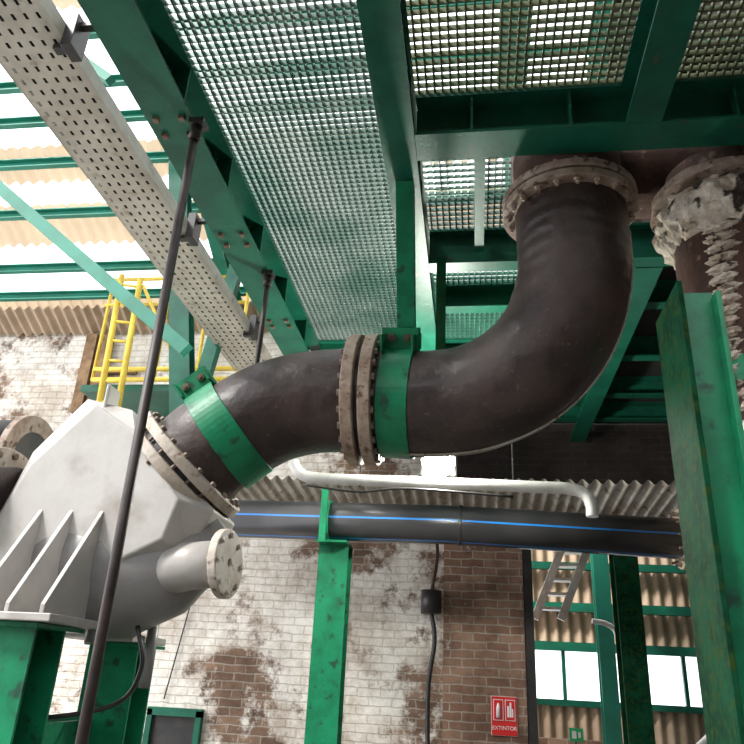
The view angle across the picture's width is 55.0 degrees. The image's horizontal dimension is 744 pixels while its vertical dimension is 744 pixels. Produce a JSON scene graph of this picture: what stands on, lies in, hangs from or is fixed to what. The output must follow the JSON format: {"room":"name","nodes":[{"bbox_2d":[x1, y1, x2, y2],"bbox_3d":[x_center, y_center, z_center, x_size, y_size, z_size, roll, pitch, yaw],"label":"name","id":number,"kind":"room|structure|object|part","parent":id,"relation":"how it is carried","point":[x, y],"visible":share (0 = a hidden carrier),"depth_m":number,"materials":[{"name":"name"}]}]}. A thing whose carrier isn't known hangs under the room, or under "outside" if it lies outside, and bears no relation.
{"room":"industrial hall","nodes":[
{"label":"industrial hall","id":0,"kind":"room"},
{"bbox_2d":[0,0,271,370],"bbox_3d":[-1.395,-1.141,4.998,0.820,0.210,5.400,0,-24,8],"label":"cable tray","id":1,"kind":"object","parent":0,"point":[43,54],"visible":0.88,"depth_m":4.41,"materials":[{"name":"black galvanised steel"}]},
{"bbox_2d":[0,270,674,743],"bbox_3d":[-0.276,1.136,8.739,15.000,8.000,0.300,0,-24,8],"label":"wall","id":2,"kind":"structure","parent":0,"point":[243,659],"depth_m":8.00,"materials":[{"name":"brick"}]},
{"bbox_2d":[69,275,248,417],"bbox_3d":[-2.642,-0.286,8.861,2.700,1.475,1.210,0,-24,8],"label":"guard rail","id":3,"kind":"object","parent":2,"relation":"attached to","point":[89,372],"visible":0.39,"depth_m":8.46,"materials":[{"name":"metal"}]},
{"bbox_3d":[-3.199,-0.510,8.505,0.041,1.350,0.041,9,-24,-13],"label":"post","id":4,"kind":"part","parent":3,"relation":"part of","materials":[{"name":"yellow metal"}]},
{"bbox_2d":[96,274,143,406],"bbox_3d":[-2.891,-0.363,8.176,0.470,1.860,0.270,0,-24,8],"label":"access ladder","id":5,"kind":"object","parent":3,"relation":"attached to","point":[114,319],"visible":0.74,"depth_m":8.11,"materials":[{"name":"metal"}]},
{"bbox_3d":[-2.365,0.084,8.124,1.750,0.060,0.060,0,-24,8],"label":"toe rail","id":6,"kind":"part","parent":3,"relation":"part of","materials":[{"name":"yellow metal"}]},
{"bbox_3d":[-2.457,-0.515,8.401,0.041,1.350,0.041,9,-24,-13],"label":"post","id":7,"kind":"part","parent":3,"relation":"part of","materials":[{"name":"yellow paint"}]},
{"bbox_3d":[-2.358,-0.035,8.176,1.750,0.060,0.060,0,-24,8],"label":"toe rail","id":8,"kind":"part","parent":3,"relation":"part of","materials":[{"name":"yellow metal"}]},
{"bbox_3d":[-2.325,-1.135,8.654,1.800,0.050,0.050,0,-24,8],"label":"rail","id":9,"kind":"part","parent":3,"relation":"part of","materials":[{"name":"yellow metal"}]},
{"bbox_3d":[-2.342,-0.814,8.515,1.800,0.040,0.040,0,-24,8],"label":"rail","id":10,"kind":"part","parent":3,"relation":"part of","materials":[{"name":"yellow metal"}]},
{"bbox_3d":[-1.961,-0.519,8.331,0.041,1.350,0.041,-10,-27,28],"label":"post","id":11,"kind":"part","parent":3,"relation":"part of","materials":[{"name":"yellow metal"}]},
{"bbox_3d":[-1.486,-0.523,8.264,0.041,1.350,0.041,-10,-27,28],"label":"post","id":12,"kind":"part","parent":3,"relation":"part of","materials":[{"name":"yellow metal"}]},
{"bbox_2d":[149,715,194,743],"bbox_3d":[-2.138,4.135,7.504,0.490,0.940,0.020,0,-24,8],"label":"pane","id":13,"kind":"object","parent":2,"relation":"attached to","point":[165,729],"visible":1,"depth_m":7.63,"materials":[{"name":"grey glass"}]},
{"bbox_2d":[142,706,203,743],"bbox_3d":[-2.138,4.095,7.511,0.610,1.020,0.100,0,-24,8],"label":"frame","id":14,"kind":"object","parent":2,"relation":"attached to","point":[198,714],"visible":1,"depth_m":7.63,"materials":[{"name":"green paint"}]},
{"bbox_2d":[0,292,435,309],"bbox_3d":[-0.717,-0.880,9.301,14.000,0.310,0.500,0,-24,8],"label":"sheet","id":15,"kind":"object","parent":2,"relation":"attached to","point":[62,303],"visible":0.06,"depth_m":9.73,"materials":[{"name":"beige metal"}]},
{"bbox_2d":[201,214,241,300],"bbox_3d":[-2.052,-3.254,7.121,0.140,3.497,6.698,0,-24,8],"label":"rafter","id":16,"kind":"object","parent":2,"relation":"on","point":[221,262],"visible":0.02,"depth_m":8.53,"materials":[{"name":"green metal"}]},
{"bbox_2d":[0,57,240,413],"bbox_3d":[-2.626,-1.173,6.698,2.519,3.228,1.620,0,-24,8],"label":"steel beam","id":17,"kind":"structure","parent":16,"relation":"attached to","point":[179,334],"depth_m":6.63,"materials":[{"name":"green metal"}]},
{"bbox_3d":[-1.942,-0.867,7.269,0.737,3.184,0.160,0,-24,8],"label":"post","id":18,"kind":"part","parent":17,"relation":"part of","materials":[{"name":"green metal"}]},
{"bbox_2d":[0,301,267,336],"bbox_3d":[-3.803,-0.693,9.609,7.800,0.260,0.400,0,-24,8],"label":"sheet","id":19,"kind":"object","parent":16,"relation":"attached to","point":[57,320],"visible":0.3,"depth_m":9.65,"materials":[{"name":"beige metal"}]},
{"bbox_2d":[163,544,441,743],"bbox_3d":[-0.768,2.996,7.678,3.008,2.902,0.227,0,-24,8],"label":"cable","id":20,"kind":"object","parent":2,"relation":"attached to","point":[430,598],"depth_m":7.60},
{"bbox_2d":[235,475,677,517],"bbox_3d":[1.460,1.338,7.425,6.000,0.148,1.230,0,-24,8],"label":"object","id":21,"kind":"object","parent":2,"relation":"attached to","point":[648,499],"visible":0.34,"depth_m":7.42,"materials":[{"name":"grey metal"}]},
{"bbox_2d":[442,544,527,743],"bbox_3d":[1.193,3.132,7.624,0.850,3.600,0.450,0,-24,8],"label":"wall pier","id":22,"kind":"object","parent":2,"relation":"attached to","point":[484,632],"depth_m":7.51,"materials":[{"name":"brown brick"}]},
{"bbox_2d":[491,696,517,736],"bbox_3d":[1.329,3.458,7.174,0.260,0.361,0.068,0,-24,8],"label":"fire extinguisher sign","id":23,"kind":"object","parent":2,"relation":"attached to","point":[504,722],"visible":1,"depth_m":7.17,"materials":[{"name":"red plastic"}]},
{"bbox_2d":[522,549,538,743],"bbox_3d":[1.643,3.262,7.364,0.090,3.200,0.200,0,-24,8],"label":"frame","id":24,"kind":"object","parent":2,"relation":"attached to","point":[532,716],"visible":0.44,"depth_m":7.42,"materials":[{"name":"black metal"}]},
{"bbox_2d":[586,1,612,79],"bbox_3d":[2.107,-3.285,6.535,0.140,3.497,6.698,0,-24,8],"label":"rafter","id":25,"kind":"object","parent":2,"relation":"attached to","point":[600,2],"visible":0.02,"depth_m":6.61,"materials":[{"name":"green metal"}]},
{"bbox_2d":[88,0,499,39],"bbox_3d":[-1.058,-3.469,7.017,14.000,0.110,0.070,0,-24,8],"label":"purlin","id":26,"kind":"object","parent":25,"relation":"on","point":[93,35],"visible":0.12,"depth_m":6.95,"materials":[{"name":"green metal"}]},
{"bbox_3d":[-6.409,-3.221,7.734,0.140,3.497,6.698,0,-24,8],"label":"rafter","id":27,"kind":"object","parent":2,"relation":"attached to","visible":0},
{"bbox_2d":[0,258,213,274],"bbox_3d":[-0.797,-1.370,8.757,14.000,0.110,0.070,0,-24,8],"label":"purlin","id":28,"kind":"object","parent":27,"relation":"on","point":[130,265],"visible":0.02,"depth_m":9.19,"materials":[{"name":"green metal"}]},
{"bbox_2d":[0,144,364,170],"bbox_3d":[-0.930,-2.441,7.869,14.000,0.110,0.070,0,-24,8],"label":"purlin","id":29,"kind":"object","parent":27,"relation":"on","point":[156,156],"visible":0.02,"depth_m":8.27,"materials":[{"name":"metal"}]},
{"bbox_2d":[0,128,497,185],"bbox_3d":[-0.914,-2.465,7.987,14.000,0.260,0.400,0,-24,8],"label":"sheet","id":30,"kind":"object","parent":29,"relation":"on","point":[58,175],"visible":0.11,"depth_m":8.38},
{"bbox_3d":[-0.970,-2.915,7.615,14.000,0.325,0.650,0,-24,8],"label":"glazing","id":31,"kind":"object","parent":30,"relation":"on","visible":0},
{"bbox_3d":[-1.036,-3.451,7.171,14.000,0.300,0.600,0,-24,8],"label":"glazing","id":32,"kind":"object","parent":31,"relation":"on","visible":0},
{"bbox_2d":[52,0,80,9],"bbox_3d":[-1.089,-3.879,6.816,14.000,0.260,0.400,0,-24,8],"label":"sheet","id":33,"kind":"object","parent":32,"relation":"on","point":[62,4],"visible":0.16,"depth_m":7.22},
{"bbox_2d":[0,99,367,129],"bbox_3d":[-0.976,-2.809,7.564,14.000,0.110,0.070,0,-24,8],"label":"purlin","id":34,"kind":"object","parent":27,"relation":"on","point":[135,115],"visible":0.02,"depth_m":7.93,"materials":[{"name":"green metal"}]},
{"bbox_2d":[0,189,504,220],"bbox_3d":[-0.870,-1.952,8.274,14.000,0.110,0.070,0,-24,8],"label":"purlin","id":35,"kind":"object","parent":27,"relation":"on","point":[93,211],"visible":0.02,"depth_m":8.65,"materials":[{"name":"green metal"}]},
{"bbox_2d":[0,182,504,247],"bbox_3d":[-0.839,-1.865,8.485,14.000,0.310,0.500,0,-24,8],"label":"sheet","id":36,"kind":"object","parent":35,"relation":"on","point":[94,230],"visible":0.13,"depth_m":8.93,"materials":[{"name":"beige metal"}]},
{"bbox_2d":[0,279,512,301],"bbox_3d":[-0.757,-1.044,9.027,14.000,0.110,0.070,0,-24,8],"label":"purlin","id":37,"kind":"object","parent":27,"relation":"on","point":[153,292],"visible":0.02,"depth_m":9.48,"materials":[{"name":"green metal"}]},
{"bbox_2d":[0,37,742,94],"bbox_3d":[-1.012,-3.101,7.322,14.000,0.110,0.070,0,-24,8],"label":"purlin","id":38,"kind":"object","parent":27,"relation":"on","point":[9,87],"visible":0.12,"depth_m":7.34,"materials":[{"name":"green metal"}]},
{"bbox_2d":[446,312,503,319],"bbox_3d":[-0.712,-0.684,9.325,14.000,0.110,0.070,0,-24,8],"label":"purlin","id":39,"kind":"object","parent":27,"relation":"on","point":[496,312],"visible":0.02,"depth_m":9.07,"materials":[{"name":"green metal"}]},
{"bbox_2d":[605,0,743,222],"bbox_3d":[4.488,-3.530,6.244,4.800,3.410,6.700,0,-24,8],"label":"sheet","id":40,"kind":"object","parent":39,"relation":"on","point":[617,1],"visible":0.02,"depth_m":6.70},
{"bbox_2d":[77,0,743,441],"bbox_3d":[1.458,-0.789,4.872,4.860,0.302,7.400,0,-24,8],"label":"platform","id":41,"kind":"object","parent":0,"point":[650,108],"visible":0.73,"depth_m":3.76,"materials":[{"name":"green paint"}]},
{"bbox_2d":[75,123,201,743],"bbox_3d":[-1.007,0.650,2.856,0.060,4.168,0.060,0,-24,8],"label":"rod","id":42,"kind":"object","parent":41,"relation":"hanging from","point":[86,715],"visible":1,"depth_m":2.96,"materials":[{"name":"brown metal"}]},
{"bbox_2d":[255,274,271,363],"bbox_3d":[-0.752,-0.274,4.855,0.060,0.868,0.060,0,-24,8],"label":"rod","id":43,"kind":"object","parent":41,"relation":"hanging from","point":[267,281],"visible":0.81,"depth_m":4.89,"materials":[{"name":"brown metal"}]},
{"bbox_2d":[163,0,396,340],"bbox_3d":[-0.378,-1.328,4.272,1.120,0.033,5.200,0,-24,8],"label":"metal grating","id":44,"kind":"object","parent":41,"relation":"on","point":[325,207],"visible":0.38,"depth_m":4.22,"materials":[{"name":"green metal"}]},
{"bbox_2d":[396,180,445,349],"bbox_3d":[0.267,-0.564,4.271,0.175,0.799,0.926,-5,-24,17],"label":"hanger","id":45,"kind":"object","parent":41,"relation":"hanging from","point":[405,190],"visible":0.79,"depth_m":4.02,"materials":[{"name":"green paint"}]},
{"bbox_3d":[0.194,-0.663,4.063,0.100,0.789,0.431,0,-24,8],"label":"stem","id":46,"kind":"part","parent":45,"relation":"part of","materials":[{"name":"green paint"}]},
{"bbox_3d":[0.446,-0.392,4.624,0.060,0.778,0.060,0,-24,8],"label":"stem","id":47,"kind":"part","parent":45,"relation":"part of","materials":[{"name":"green paint"}]},
{"bbox_2d":[420,456,456,477],"bbox_3d":[0.565,0.321,6.004,0.300,1.185,0.135,0,-24,8],"label":"floodlight","id":48,"kind":"object","parent":41,"relation":"attached to","point":[444,467],"visible":0.44,"depth_m":5.76,"materials":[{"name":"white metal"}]},
{"bbox_2d":[288,443,598,517],"bbox_3d":[0.530,0.448,5.777,2.426,1.401,0.106,0,-24,8],"label":"conduit pipe","id":49,"kind":"object","parent":41,"relation":"hanging from","point":[437,484],"visible":1,"depth_m":5.55,"materials":[{"name":"plastic"}]},
{"bbox_2d":[422,156,511,229],"bbox_3d":[0.554,-1.206,4.431,0.600,0.026,1.130,0,-24,8],"label":"panel","id":50,"kind":"object","parent":41,"relation":"on","point":[507,162],"visible":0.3,"depth_m":4.55,"materials":[{"name":"metal"}]},
{"bbox_2d":[434,270,516,338],"bbox_3d":[0.832,-0.611,5.777,0.766,0.026,1.780,0,-24,8],"label":"panel","id":51,"kind":"object","parent":41,"relation":"on","point":[465,327],"visible":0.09,"depth_m":6.08,"materials":[{"name":"green metal"}]},
{"bbox_2d":[497,0,532,188],"bbox_3d":[1.267,-2.516,3.031,2.826,1.315,4.047,21,-29,-36],"label":"sheet","id":52,"kind":"object","parent":41,"relation":"on","point":[505,1],"visible":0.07,"depth_m":4.81,"materials":[{"name":"metal"}]},
{"bbox_3d":[1.015,-1.498,5.137,0.120,1.090,0.120,0,-24,8],"label":"leg","id":53,"kind":"part","parent":52,"relation":"part of","materials":[{"name":"green metal"}]},
{"bbox_2d":[406,0,640,94],"bbox_3d":[0.618,-1.922,2.770,1.200,0.033,2.260,0,-24,8],"label":"metal grating","id":54,"kind":"object","parent":41,"relation":"on","point":[510,5],"visible":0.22,"depth_m":3.49,"materials":[{"name":"grey metal"}]},
{"bbox_2d":[593,422,667,423],"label":"deck plate","id":55,"kind":"object","parent":41,"relation":"on","point":[593,422],"depth_m":8.26,"materials":[{"name":"black metal"}]},
{"bbox_2d":[603,398,664,401],"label":"deck plate","id":56,"kind":"object","parent":41,"relation":"on","point":[605,399],"depth_m":7.61,"materials":[{"name":"metal"}]},
{"bbox_2d":[615,361,661,375],"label":"deck plate","id":57,"kind":"object","parent":41,"relation":"on","point":[626,368],"depth_m":6.88,"materials":[{"name":"black metal"}]},
{"bbox_2d":[633,309,662,335],"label":"deck plate","id":58,"kind":"object","parent":41,"relation":"on","point":[646,325],"depth_m":6.03,"materials":[{"name":"black metal"}]},
{"bbox_2d":[658,266,676,279],"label":"deck plate","id":59,"kind":"object","parent":41,"relation":"on","point":[668,272],"depth_m":5.31,"materials":[{"name":"black metal"}]},
{"bbox_2d":[678,68,739,73],"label":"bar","id":60,"kind":"object","parent":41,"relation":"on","point":[739,68],"depth_m":4.02,"materials":[{"name":"green metal"}]},
{"bbox_2d":[676,0,743,78],"bbox_3d":[2.301,-1.935,2.533,2.120,0.033,2.260,0,-24,8],"label":"panel","id":61,"kind":"object","parent":41,"relation":"on","point":[725,24],"visible":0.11,"depth_m":3.43,"materials":[{"name":"metal"}]},
{"bbox_2d":[683,52,743,57],"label":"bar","id":62,"kind":"object","parent":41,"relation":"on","point":[743,52],"depth_m":3.91,"materials":[{"name":"green metal"}]},
{"bbox_2d":[686,44,741,49],"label":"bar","id":63,"kind":"object","parent":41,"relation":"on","point":[710,47],"depth_m":3.87,"materials":[{"name":"metal"}]},
{"bbox_2d":[533,551,589,621],"bbox_3d":[2.300,2.450,8.562,0.813,1.036,0.200,0,-24,8],"label":"stair","id":64,"kind":"structure","parent":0,"point":[579,568],"depth_m":8.46,"materials":[{"name":"grey metal"}]},
{"bbox_2d":[650,145,743,420],"bbox_3d":[1.984,-0.054,3.522,0.971,2.223,0.763,0,-24,8],"label":"riser pipe","id":65,"kind":"object","parent":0,"point":[697,220],"visible":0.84,"depth_m":3.59,"materials":[{"name":"brown metal"}]},
{"bbox_2d":[511,146,716,218],"bbox_3d":[2.328,-1.234,4.192,2.940,0.603,0.615,0,-24,8],"label":"pipe","id":66,"kind":"object","parent":65,"relation":"attached to","point":[650,169],"visible":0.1,"depth_m":4.01,"materials":[{"name":"brown metal"}]},
{"bbox_3d":[-1.068,3.038,3.007,15.000,0.100,15.600,0,-24,8],"label":"floor","id":67,"kind":"structure","parent":0,"visible":0},
{"bbox_2d":[0,621,164,743],"bbox_3d":[-1.770,2.146,3.378,0.920,1.762,1.120,0,-24,8],"label":"support stand","id":68,"kind":"object","parent":67,"relation":"on","point":[30,652],"visible":0.78,"depth_m":3.39,"materials":[{"name":"green paint"}]},
{"bbox_3d":[-1.703,2.000,3.003,0.340,1.740,0.260,0,-24,8],"label":"post","id":69,"kind":"part","parent":68,"relation":"part of","materials":[{"name":"green metal"}]},
{"bbox_3d":[-1.427,2.316,3.651,0.280,1.700,0.240,0,-24,8],"label":"post","id":70,"kind":"part","parent":68,"relation":"part of","materials":[{"name":"green metal"}]},
{"bbox_2d":[0,384,243,719],"bbox_3d":[-1.845,0.957,3.999,2.416,1.773,1.376,0,-24,8],"label":"pump","id":71,"kind":"object","parent":68,"relation":"on","point":[61,490],"visible":1,"depth_m":3.66,"materials":[{"name":"grey metal"}]},
{"bbox_3d":[-1.658,1.239,3.540,0.610,0.035,0.820,0,-24,8],"label":"foot plate","id":72,"kind":"part","parent":71,"relation":"part of","materials":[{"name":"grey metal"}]},
{"bbox_3d":[-1.423,0.759,4.058,1.234,1.157,0.700,0,-24,8],"label":"casing","id":73,"kind":"part","parent":71,"relation":"part of","materials":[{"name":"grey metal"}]},
{"bbox_3d":[-1.387,1.489,3.980,0.320,0.038,0.450,0,-24,8],"label":"foot plate","id":74,"kind":"part","parent":71,"relation":"part of","materials":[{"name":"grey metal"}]},
{"bbox_2d":[142,151,638,517],"bbox_3d":[0.063,-0.154,4.126,2.902,2.088,0.949,-4,-24,17],"label":"pipe","id":75,"kind":"object","parent":71,"relation":"attached to","point":[374,398],"visible":0.94,"depth_m":3.75,"materials":[{"name":"black metal"}]},
{"bbox_2d":[304,545,352,743],"bbox_3d":[-0.408,2.929,6.264,0.280,2.740,0.240,0,-24,8],"label":"steel column","id":76,"kind":"structure","parent":67,"relation":"on","point":[325,700],"depth_m":6.37,"materials":[{"name":"green metal"}]},
{"bbox_2d":[315,539,353,549],"bbox_3d":[-0.348,1.628,6.727,0.290,0.020,0.420,0,-24,8],"label":"saddle","id":77,"kind":"object","parent":76,"relation":"on","point":[327,541],"visible":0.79,"depth_m":6.59,"materials":[{"name":"green paint"}]},
{"bbox_2d":[228,500,685,569],"bbox_3d":[1.423,1.465,6.422,5.808,0.530,0.520,0,-24,8],"label":"pipe","id":78,"kind":"object","parent":77,"relation":"on","point":[607,534],"visible":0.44,"depth_m":6.39,"materials":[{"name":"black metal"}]},
{"bbox_2d":[319,500,332,539],"bbox_3d":[-0.417,1.405,6.713,0.080,0.392,0.392,0,-24,8],"label":"strap","id":79,"kind":"object","parent":78,"relation":"attached to","point":[329,501],"visible":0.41,"depth_m":6.55,"materials":[{"name":"green paint"}]},
{"bbox_2d":[318,489,328,541],"bbox_3d":[-0.442,1.303,6.542,0.060,0.500,0.040,0,-24,8],"label":"strap lug","id":80,"kind":"object","parent":79,"relation":"attached to","point":[325,493],"visible":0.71,"depth_m":6.52,"materials":[{"name":"green paint"}]},
{"bbox_2d":[538,737,623,743],"bbox_3d":[4.568,5.406,9.196,5.600,1.000,0.200,0,-24,8],"label":"brick","id":81,"kind":"object","parent":67,"relation":"on","point":[542,740],"visible":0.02,"depth_m":9.58,"materials":[{"name":"brown brick"}]},
{"bbox_2d":[537,705,705,743],"bbox_3d":[4.593,4.709,9.410,5.600,0.450,0.050,0,-24,8],"label":"cladding","id":82,"kind":"object","parent":81,"relation":"on","point":[553,721],"visible":0.48,"depth_m":9.59,"materials":[{"name":"beige metal"}]},
{"bbox_2d":[569,728,583,743],"bbox_3d":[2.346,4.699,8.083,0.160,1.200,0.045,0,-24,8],"label":"exit sign","id":83,"kind":"object","parent":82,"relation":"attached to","point":[575,734],"visible":1,"depth_m":8.28,"materials":[{"name":"green paint"}]},
{"bbox_2d":[592,618,614,635],"bbox_3d":[2.666,3.858,7.836,0.344,2.180,0.060,0,-24,8],"label":"vent pipe","id":84,"kind":"object","parent":67,"relation":"on","point":[594,621],"visible":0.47,"depth_m":8.23,"materials":[{"name":"plastic"}]},
{"bbox_2d":[590,554,622,743],"bbox_3d":[3.008,3.867,9.105,0.200,3.600,0.200,0,-24,8],"label":"steel column","id":85,"kind":"object","parent":67,"relation":"on","point":[605,641],"visible":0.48,"depth_m":9.13,"materials":[{"name":"green metal"}]},
{"bbox_2d":[609,555,655,743],"bbox_3d":[2.793,3.344,7.603,0.260,3.350,0.300,0,-24,8],"label":"steel column","id":86,"kind":"structure","parent":67,"relation":"on","point":[631,651],"depth_m":7.64,"materials":[{"name":"green metal"}]},
{"bbox_2d":[696,735,706,743],"bbox_3d":[3.924,4.350,7.439,0.976,1.485,0.070,0,-24,8],"label":"handrail","id":87,"kind":"object","parent":67,"relation":"on","point":[702,740],"visible":0.02,"depth_m":7.64,"materials":[{"name":"metal"}]},
{"bbox_3d":[0.938,2.353,1.333,0.330,0.030,0.500,0,-24,8],"label":"base","id":88,"kind":"object","parent":67,"relation":"on","visible":0},
{"bbox_2d":[656,281,743,743],"bbox_3d":[0.950,1.064,1.897,0.016,2.840,0.300,0,-24,8],"label":"flange","id":89,"kind":"object","parent":88,"relation":"on","point":[715,655],"visible":1,"depth_m":2.12,"materials":[{"name":"green paint"}]},
{"bbox_2d":[684,293,743,715],"bbox_3d":[0.994,1.036,1.801,0.110,2.820,0.015,0,-24,8],"label":"web","id":90,"kind":"object","parent":88,"relation":"on","point":[728,504],"visible":0.6,"depth_m":2.13,"materials":[{"name":"green paint"}]},
{"bbox_2d":[711,291,743,503],"bbox_3d":[1.062,1.082,1.873,0.016,2.800,0.300,0,-24,8],"label":"flange","id":91,"kind":"object","parent":88,"relation":"on","point":[716,299],"visible":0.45,"depth_m":2.18,"materials":[{"name":"green paint"}]},
{"bbox_3d":[6.679,-1.192,3.746,0.200,9.000,15.600,0,-24,8],"label":"wall","id":92,"kind":"structure","parent":0,"visible":0},
{"bbox_2d":[532,561,690,616],"bbox_3d":[4.663,3.074,9.996,5.600,0.680,0.120,0,-24,8],"label":"girts","id":93,"kind":"object","parent":92,"relation":"attached to","point":[538,565],"visible":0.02,"depth_m":10.10,"materials":[{"name":"green paint"}]},
{"bbox_2d":[531,550,694,647],"bbox_3d":[4.712,2.462,10.379,5.600,3.050,0.050,0,-24,8],"label":"cladding","id":94,"kind":"object","parent":92,"relation":"attached to","point":[657,589],"visible":0.15,"depth_m":10.17,"materials":[{"name":"beige metal"}]},
{"bbox_2d":[535,641,702,713],"bbox_3d":[4.619,4.165,9.623,5.600,0.820,0.100,0,-24,8],"label":"mullions","id":95,"kind":"object","parent":92,"relation":"attached to","point":[682,652],"visible":0.44,"depth_m":9.77,"materials":[{"name":"green paint"}]}
]}

